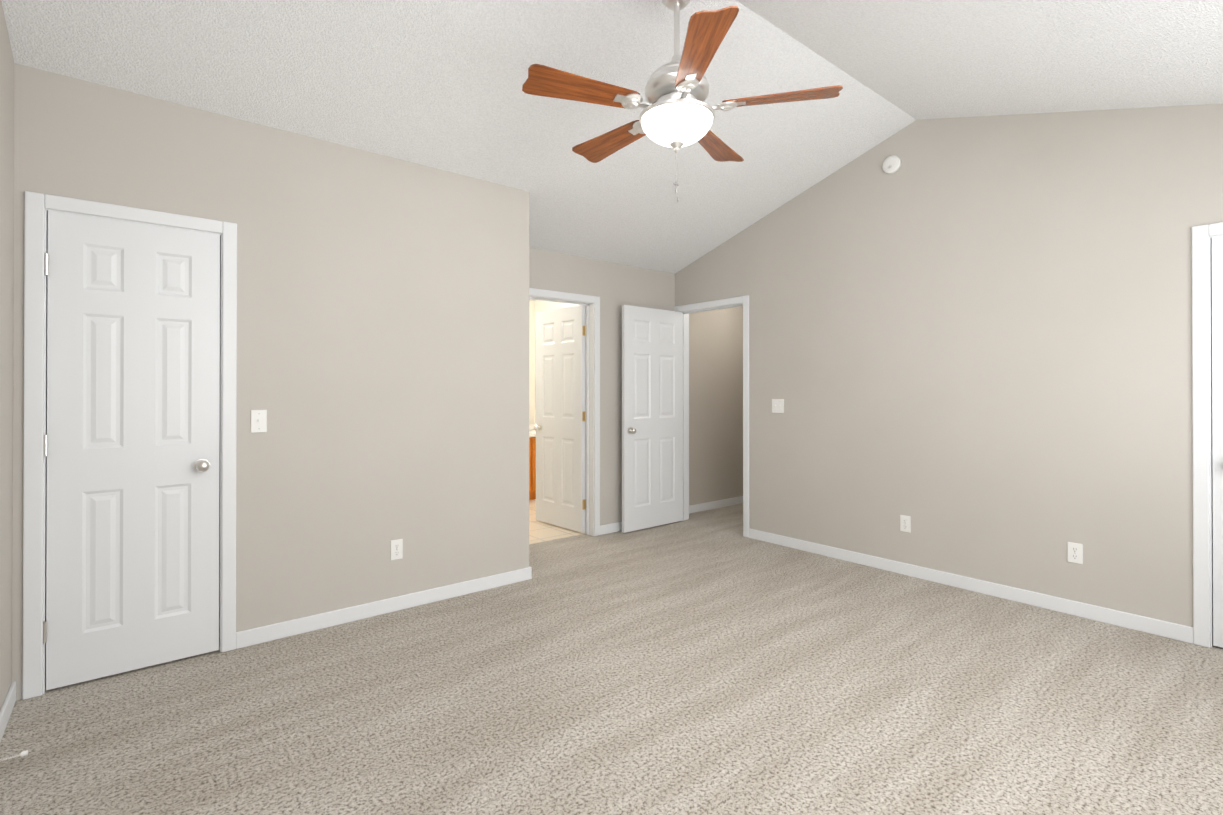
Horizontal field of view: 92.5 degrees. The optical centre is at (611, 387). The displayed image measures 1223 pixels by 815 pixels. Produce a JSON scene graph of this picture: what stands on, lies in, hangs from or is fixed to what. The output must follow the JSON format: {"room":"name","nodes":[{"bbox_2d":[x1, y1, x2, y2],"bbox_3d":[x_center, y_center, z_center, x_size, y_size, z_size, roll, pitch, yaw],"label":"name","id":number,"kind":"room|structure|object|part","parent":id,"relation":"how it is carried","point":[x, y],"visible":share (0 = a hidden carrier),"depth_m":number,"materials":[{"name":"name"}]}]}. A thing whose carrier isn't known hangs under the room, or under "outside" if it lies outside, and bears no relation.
{"room":"empty bedroom","nodes":[
{"label":"empty bedroom","id":0,"kind":"room"},
{"bbox_2d":[0,0,14,710],"bbox_3d":[-1.461,-0.308,1.092,0.120,3.187,4.860,0,0,-39],"label":"wall","id":1,"kind":"structure","parent":0,"point":[7,64],"depth_m":2.28,"materials":[{"name":"paint"}]},
{"bbox_2d":[0,681,15,741],"bbox_3d":[-1.204,1.244,0.876,0.013,0.082,3.970,0,0,-39],"label":"baseboard","id":2,"kind":"structure","parent":1,"relation":"attached to","point":[7,706],"depth_m":2.26,"materials":[{"name":"white wood"}]},
{"bbox_2d":[0,750,27,761],"bbox_3d":[-2.021,1.239,1.958,0.095,0.024,0.024,0,0,-39],"label":"door stop","id":3,"kind":"object","parent":1,"relation":"attached to","point":[24,753],"visible":1,"depth_m":1.97,"materials":[{"name":"white metal"}]},
{"bbox_2d":[40,70,528,631],"bbox_3d":[-1.521,-0.048,3.266,2.390,2.684,0.120,0,0,-39],"label":"wall","id":4,"kind":"structure","parent":0,"point":[383,340],"depth_m":3.24,"materials":[{"name":"paint"}]},
{"bbox_2d":[22,191,236,699],"bbox_3d":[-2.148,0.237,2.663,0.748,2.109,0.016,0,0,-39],"label":"trim","id":5,"kind":"structure","parent":4,"relation":"attached to","point":[36,205],"depth_m":2.46,"materials":[{"name":"white wood"}]},
{"bbox_2d":[46,211,219,689],"bbox_3d":[-2.166,0.264,2.685,0.610,2.032,0.035,0,0,-39],"label":"closet door","id":6,"kind":"structure","parent":4,"relation":"in","point":[133,408],"depth_m":2.65,"materials":[{"name":"white wood"}]},
{"bbox_2d":[43,253,48,642],"bbox_3d":[-2.399,0.253,2.483,0.012,1.642,0.042,0,0,-39],"label":"closet door hinge","id":7,"kind":"object","parent":6,"relation":"attached to","point":[46,264],"visible":0.98,"depth_m":2.47,"materials":[{"name":"white metal"}]},
{"bbox_2d":[194,459,209,471],"bbox_3d":[-1.985,0.373,2.833,0.064,0.064,0.168,0,0,-39],"label":"door knob","id":8,"kind":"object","parent":6,"relation":"attached to","point":[201,465],"depth_m":2.78,"materials":[{"name":"silver metal"}]},
{"bbox_2d":[251,410,266,432],"bbox_3d":[-1.784,0.168,2.961,0.070,0.115,0.018,0,0,-39],"label":"light switch","id":9,"kind":"object","parent":4,"relation":"attached to","point":[258,420],"visible":1,"depth_m":2.96,"materials":[{"name":"white plastic"}]},
{"bbox_2d":[236,567,531,648],"bbox_3d":[-1.202,1.254,3.436,1.701,0.082,0.013,0,0,-39],"label":"baseboard","id":10,"kind":"structure","parent":4,"relation":"attached to","point":[262,634],"depth_m":3.31,"materials":[{"name":"white wood"}]},
{"bbox_2d":[391,539,402,559],"bbox_3d":[-1.249,0.940,3.402,0.070,0.115,0.008,0,0,-39],"label":"electrical outlet","id":11,"kind":"object","parent":4,"relation":"attached to","point":[397,549],"visible":1,"depth_m":3.40,"materials":[{"name":"white plastic"}]},
{"bbox_2d":[529,300,534,423],"bbox_3d":[-1.764,0.060,6.998,1.900,2.500,0.120,0,0,-39],"label":"wall","id":12,"kind":"structure","parent":0,"point":[531,361],"depth_m":7.53,"materials":[{"name":"paint"}]},
{"bbox_2d":[535,300,576,424],"bbox_3d":[-0.263,0.059,6.761,0.120,2.500,2.390,0,0,-39],"label":"wall","id":13,"kind":"structure","parent":0,"point":[540,306],"depth_m":7.42,"materials":[{"name":"paint"}]},
{"bbox_2d":[529,499,584,543],"bbox_3d":[-1.044,1.356,6.115,2.140,0.100,2.390,0,0,-39],"label":"floor","id":14,"kind":"structure","parent":0,"point":[540,531],"depth_m":5.33,"materials":[{"name":"beige tile"}]},
{"bbox_2d":[529,436,535,499],"bbox_3d":[-1.288,0.939,6.886,1.298,0.740,0.648,0,0,-39],"label":"bathroom vanity","id":15,"kind":"object","parent":14,"relation":"on","point":[532,463],"depth_m":6.79,"materials":[{"name":"brown wood"}]},
{"bbox_3d":[-1.089,0.886,6.643,1.238,0.605,0.020,0,0,-39],"label":"door","id":16,"kind":"part","parent":15,"relation":"part of","materials":[{"name":"brown wood"}]},
{"bbox_2d":[529,428,535,435],"bbox_3d":[-1.289,0.552,6.873,1.318,0.035,0.668,0,0,-39],"label":"countertop","id":17,"kind":"structure","parent":15,"relation":"on","point":[532,432],"depth_m":7.02,"materials":[{"name":"white stone"}]},
{"bbox_2d":[529,248,674,525],"bbox_3d":[-0.089,0.034,5.281,1.758,2.537,0.120,0,0,-39],"label":"wall","id":18,"kind":"structure","parent":0,"point":[617,286],"depth_m":5.26,"materials":[{"name":"paint"}]},
{"bbox_2d":[536,305,585,532],"bbox_3d":[-0.482,0.276,5.485,0.048,2.032,0.720,0,0,-42],"label":"bathroom door","id":19,"kind":"structure","parent":18,"relation":"in","point":[560,409],"depth_m":5.43,"materials":[{"name":"white wood"}]},
{"bbox_2d":[534,424,541,430],"bbox_3d":[-0.682,0.384,5.695,0.168,0.064,0.064,0,0,-42],"label":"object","id":20,"kind":"structure","parent":19,"relation":"attached to","point":[538,427],"depth_m":5.66,"materials":[{"name":"silver metal"}]},
{"bbox_3d":[-0.242,0.264,5.225,0.043,1.642,0.012,0,0,-42],"label":"bathroom door hinge","id":21,"kind":"part","parent":19,"relation":"part of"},
{"bbox_2d":[529,288,599,535],"bbox_3d":[-0.476,0.247,4.963,0.849,2.109,0.152,0,0,-39],"label":"door frame","id":22,"kind":"structure","parent":18,"relation":"attached to","point":[595,300],"depth_m":5.14,"materials":[{"name":"white wood"}]},
{"bbox_2d":[600,522,621,534],"bbox_3d":[0.264,1.262,5.479,0.955,0.082,0.013,0,0,-39],"label":"baseboard","id":23,"kind":"structure","parent":18,"relation":"attached to","point":[610,528],"depth_m":5.25,"materials":[{"name":"white wood"}]},
{"bbox_2d":[0,503,1222,814],"bbox_3d":[1.157,1.344,3.232,6.892,0.100,4.860,0,0,-39],"label":"floor carpet","id":24,"kind":"object","parent":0,"point":[714,661],"visible":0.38,"depth_m":2.36,"materials":[{"name":"beige carpet"}]},
{"bbox_2d":[1,0,1222,273],"bbox_3d":[0.333,-1.524,2.581,4.777,0.842,4.880,0,0,-39],"label":"ceiling","id":25,"kind":"structure","parent":0,"point":[437,84],"depth_m":2.93,"materials":[{"name":"paint"}]},
{"bbox_2d":[522,0,842,201],"bbox_3d":[0.252,-1.323,2.557,1.302,1.040,1.250,0,0,-39],"label":"ceiling fan","id":26,"kind":"object","parent":25,"relation":"hanging from","point":[676,113],"visible":1,"depth_m":2.41,"materials":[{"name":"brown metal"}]},
{"bbox_3d":[-0.116,-1.202,2.360,0.472,0.006,0.162,0,-12,-23],"label":"blade","id":27,"kind":"part","parent":26,"relation":"part of","materials":[{"name":"brown wood"}]},
{"label":"blade","id":28,"kind":"part","parent":26,"relation":"part of","materials":[{"name":"brown wood"}]},
{"bbox_3d":[0.282,-1.108,2.525,0.312,0.116,0.312,0,0,-39],"label":"lamp shade","id":29,"kind":"part","parent":26,"relation":"part of","materials":[{"name":"white glass"}]},
{"bbox_3d":[0.316,-1.203,2.095,0.162,0.006,0.472,-12,1,-5],"label":"blade","id":30,"kind":"part","parent":26,"relation":"part of","materials":[{"name":"brown wood"}]},
{"bbox_3d":[0.506,-1.200,2.893,0.162,0.006,0.472,14,7,31],"label":"blade","id":31,"kind":"part","parent":26,"relation":"part of","materials":[{"name":"brown wood"}]},
{"bbox_3d":[0.701,-1.202,2.425,0.472,0.006,0.162,0,12,13],"label":"blade","id":32,"kind":"part","parent":26,"relation":"part of","materials":[{"name":"brown wood"}]},
{"bbox_2d":[689,306,742,505],"bbox_3d":[1.425,0.058,6.678,2.115,2.500,0.120,0,0,-39],"label":"wall","id":33,"kind":"structure","parent":0,"point":[715,405],"depth_m":6.36,"materials":[{"name":"paint"}]},
{"bbox_2d":[689,496,742,513],"bbox_3d":[1.429,1.267,6.590,1.975,0.082,0.013,0,0,-39],"label":"baseboard","id":34,"kind":"structure","parent":33,"relation":"attached to","point":[714,504],"depth_m":6.33,"materials":[{"name":"white wood"}]},
{"bbox_2d":[675,104,1222,626],"bbox_3d":[2.067,-0.295,4.134,0.120,3.187,4.629,0,0,-39],"label":"wall","id":35,"kind":"structure","parent":0,"point":[970,346],"depth_m":3.65,"materials":[{"name":"paint"}]},
{"bbox_2d":[622,305,682,532],"bbox_3d":[0.394,0.276,5.474,0.762,2.032,0.035,0,0,-40],"label":"hall door","id":36,"kind":"structure","parent":35,"relation":"in","point":[652,414],"depth_m":5.43,"materials":[{"name":"white wood"}]},
{"bbox_2d":[628,427,635,433],"bbox_3d":[0.157,0.383,5.272,0.064,0.064,0.168,0,0,-40],"label":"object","id":37,"kind":"structure","parent":36,"relation":"attached to","point":[631,430],"depth_m":5.22,"materials":[{"name":"silver metal"}]},
{"bbox_2d":[674,295,748,537],"bbox_3d":[0.963,0.249,5.478,0.152,2.109,0.900,0,0,-39],"label":"door frame","id":38,"kind":"structure","parent":35,"relation":"attached to","point":[744,300],"depth_m":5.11,"materials":[{"name":"white wood"}]},
{"bbox_2d":[772,399,783,412],"bbox_3d":[1.379,0.151,4.862,0.018,0.115,0.116,0,0,-39],"label":"light switch","id":39,"kind":"object","parent":35,"relation":"attached to","point":[777,405],"visible":1,"depth_m":4.86,"materials":[{"name":"white plastic"}]},
{"bbox_2d":[882,155,900,173],"bbox_3d":[1.975,-1.577,4.128,0.036,0.124,0.124,0,0,-39],"label":"smoke detector","id":40,"kind":"object","parent":35,"relation":"attached to","point":[891,164],"visible":1,"depth_m":4.11,"materials":[{"name":"white plastic"}]},
{"bbox_2d":[900,515,910,532],"bbox_3d":[2.039,0.943,4.061,0.008,0.115,0.070,0,0,-39],"label":"electrical outlet","id":41,"kind":"object","parent":35,"relation":"attached to","point":[905,523],"visible":1,"depth_m":4.06,"materials":[{"name":"white plastic"}]},
{"bbox_2d":[749,528,1192,643],"bbox_3d":[2.069,1.257,4.020,0.013,0.082,2.751,0,0,-39],"label":"baseboard","id":42,"kind":"structure","parent":35,"relation":"attached to","point":[1179,632],"depth_m":3.61,"materials":[{"name":"white wood"}]},
{"bbox_2d":[1067,542,1082,563],"bbox_3d":[2.639,0.940,3.330,0.008,0.115,0.070,0,0,-39],"label":"electrical outlet","id":43,"kind":"object","parent":35,"relation":"attached to","point":[1074,552],"visible":1,"depth_m":3.33,"materials":[{"name":"white plastic"}]},
{"bbox_2d":[1192,222,1222,647],"bbox_3d":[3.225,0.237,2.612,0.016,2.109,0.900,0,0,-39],"label":"door frame","id":44,"kind":"structure","parent":35,"relation":"attached to","point":[1201,234],"depth_m":2.93,"materials":[{"name":"white wood"}]},
{"bbox_2d":[1212,236,1222,647],"bbox_3d":[3.249,0.264,2.631,0.035,2.032,0.762,0,0,-39],"label":"door","id":45,"kind":"structure","parent":35,"relation":"in","point":[1217,348],"depth_m":2.90,"materials":[{"name":"white wood"}]}
]}

